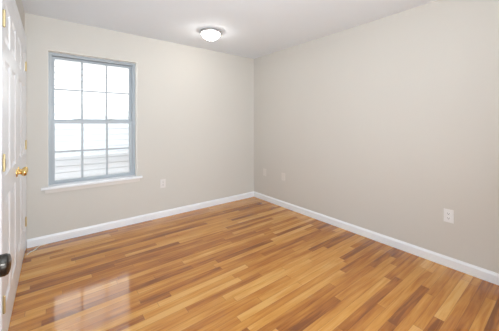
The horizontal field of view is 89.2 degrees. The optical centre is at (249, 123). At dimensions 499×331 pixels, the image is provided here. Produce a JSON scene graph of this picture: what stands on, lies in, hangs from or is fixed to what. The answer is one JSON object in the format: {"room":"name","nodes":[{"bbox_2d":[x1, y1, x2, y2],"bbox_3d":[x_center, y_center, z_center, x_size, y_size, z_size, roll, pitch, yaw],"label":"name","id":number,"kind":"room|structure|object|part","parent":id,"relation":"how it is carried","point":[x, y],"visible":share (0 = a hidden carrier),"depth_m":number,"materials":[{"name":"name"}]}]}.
{"room":"empty bedroom","nodes":[
{"label":"empty bedroom","id":0,"kind":"room"},
{"bbox_2d":[15,0,24,30],"bbox_3d":[-1.148,0.075,1.002,0.140,2.400,3.892,0,0,-38],"label":"wall","id":1,"kind":"structure","parent":0,"point":[19,4],"depth_m":2.30,"materials":[{"name":"beige paint"}]},
{"bbox_2d":[0,0,25,330],"bbox_3d":[-1.792,0.196,1.951,0.012,2.158,1.597,0,0,-38],"label":"door frame","id":2,"kind":"structure","parent":1,"relation":"attached to","point":[13,1],"depth_m":1.33,"materials":[{"name":"white paint"}]},
{"bbox_2d":[2,0,26,330],"bbox_3d":[-1.551,0.222,1.666,0.097,2.086,0.742,0,0,-38],"label":"door","id":3,"kind":"structure","parent":1,"relation":"in","point":[10,172],"depth_m":1.61,"materials":[{"name":"white paint"}]},
{"bbox_2d":[0,253,11,276],"bbox_3d":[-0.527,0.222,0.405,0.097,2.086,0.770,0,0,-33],"label":"door knob","id":4,"kind":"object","parent":3,"relation":"attached to","point":[5,259],"depth_m":0.68,"materials":[{"name":"black metal"}]},
{"bbox_3d":[-1.731,0.375,1.926,0.062,0.062,0.062,0,0,-38],"label":"knob","id":5,"kind":"part","parent":3,"relation":"part of","materials":[{"name":"gold metal"}]},
{"bbox_2d":[17,18,27,285],"bbox_3d":[-2.009,0.222,2.255,0.097,2.086,0.742,0,0,-38],"label":"door","id":6,"kind":"structure","parent":1,"relation":"in","point":[21,64],"depth_m":2.20,"materials":[{"name":"white paint"}]},
{"bbox_2d":[25,13,253,247],"bbox_3d":[-1.175,0.075,3.575,3.262,2.400,0.200,0,0,-38],"label":"wall","id":7,"kind":"structure","parent":0,"point":[195,106],"depth_m":3.42,"materials":[{"name":"beige paint"}]},
{"bbox_2d":[41,50,142,193],"bbox_3d":[-1.834,-0.020,3.023,1.010,1.527,0.209,0,0,-38],"label":"window","id":8,"kind":"structure","parent":7,"relation":"in","point":[53,55],"depth_m":3.00,"materials":[{"name":"white paint"}]},
{"bbox_3d":[-1.885,-0.378,3.085,0.827,0.739,0.030,0,0,-38],"label":"sash","id":9,"kind":"part","parent":8,"relation":"part of","materials":[{"name":"grey plastic"}]},
{"bbox_3d":[-1.809,0.689,2.992,1.010,0.025,0.129,0,0,-38],"label":"sill","id":10,"kind":"part","parent":8,"relation":"part of","materials":[{"name":"white paint"}]},
{"bbox_2d":[55,62,128,118],"bbox_3d":[-1.886,-0.384,3.082,0.771,0.677,0.007,0,0,-38],"label":"grille","id":11,"kind":"object","parent":8,"relation":"attached to","point":[97,63],"depth_m":3.15,"materials":[{"name":"grey plastic"}]},
{"bbox_3d":[-1.859,0.315,3.052,0.827,0.692,0.030,0,0,-38],"label":"sash","id":12,"kind":"part","parent":8,"relation":"part of","materials":[{"name":"grey plastic"}]},
{"bbox_2d":[55,124,128,177],"bbox_3d":[-1.860,0.320,3.048,0.771,0.638,0.007,0,0,-38],"label":"grille","id":13,"kind":"object","parent":8,"relation":"attached to","point":[107,175],"depth_m":3.09,"materials":[{"name":"grey plastic"}]},
{"bbox_2d":[27,191,253,247],"bbox_3d":[-1.094,1.231,3.502,2.985,0.087,0.014,0,0,-38],"label":"baseboard","id":14,"kind":"structure","parent":7,"relation":"attached to","point":[51,238],"depth_m":3.15,"materials":[{"name":"white paint"}]},
{"bbox_2d":[160,179,165,187],"bbox_3d":[-1.176,0.819,3.441,0.072,0.116,0.009,0,0,-38],"label":"electrical outlet","id":15,"kind":"object","parent":7,"relation":"attached to","point":[162,181],"visible":1,"depth_m":3.44,"materials":[{"name":"white plastic"}]},
{"bbox_2d":[22,0,436,58],"bbox_3d":[0.471,-1.225,0.520,4.422,0.200,7.042,0,0,-38],"label":"ceiling","id":16,"kind":"structure","parent":0,"point":[253,29],"depth_m":2.67,"materials":[{"name":"white paint"}]},
{"bbox_2d":[200,28,221,41],"bbox_3d":[-0.474,-1.063,3.105,0.270,0.124,0.270,0,0,-38],"label":"ceiling light","id":17,"kind":"object","parent":16,"relation":"attached to","point":[211,34],"visible":1,"depth_m":3.03,"materials":[{"name":"white glass"}]},
{"bbox_3d":[-0.474,-1.058,3.105,0.224,0.082,0.224,0,0,-38],"label":"lamp shade","id":18,"kind":"part","parent":17,"relation":"part of","materials":[{"name":"white glass"}]},
{"bbox_2d":[8,197,498,330],"bbox_3d":[0.471,1.335,0.520,4.422,0.120,7.042,0,0,-38],"label":"floor","id":19,"kind":"structure","parent":0,"point":[252,263],"depth_m":2.04,"materials":[{"name":"brown wood"}]},
{"bbox_2d":[254,0,498,273],"bbox_3d":[1.359,0.075,2.880,0.120,2.400,4.012,0,0,-38],"label":"wall","id":20,"kind":"structure","parent":0,"point":[385,125],"depth_m":2.58,"materials":[{"name":"beige paint"}]},
{"bbox_2d":[254,191,498,284],"bbox_3d":[1.269,1.231,2.886,0.014,0.087,3.892,0,0,-38],"label":"baseboard","id":21,"kind":"structure","parent":20,"relation":"attached to","point":[492,277],"depth_m":2.56,"materials":[{"name":"white paint"}]},
{"bbox_2d":[444,208,453,223],"bbox_3d":[1.768,0.823,2.249,0.009,0.116,0.072,0,0,-38],"label":"electrical outlet","id":22,"kind":"object","parent":20,"relation":"attached to","point":[448,214],"visible":1,"depth_m":2.24,"materials":[{"name":"white plastic"}]},
{"label":"outside","id":23,"kind":"structure","parent":0,"visible":0},
{"bbox_3d":[-4.413,1.835,6.476,17.000,0.120,8.358,0,0,-38],"label":"ground","id":24,"kind":"structure","parent":23,"visible":0},
{"bbox_2d":[53,60,130,184],"bbox_3d":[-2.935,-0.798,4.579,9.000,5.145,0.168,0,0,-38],"label":"window panes","id":25,"kind":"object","parent":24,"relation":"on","point":[67,73],"visible":0.19,"depth_m":4.54,"materials":[{"name":"clear glass"}]}
]}

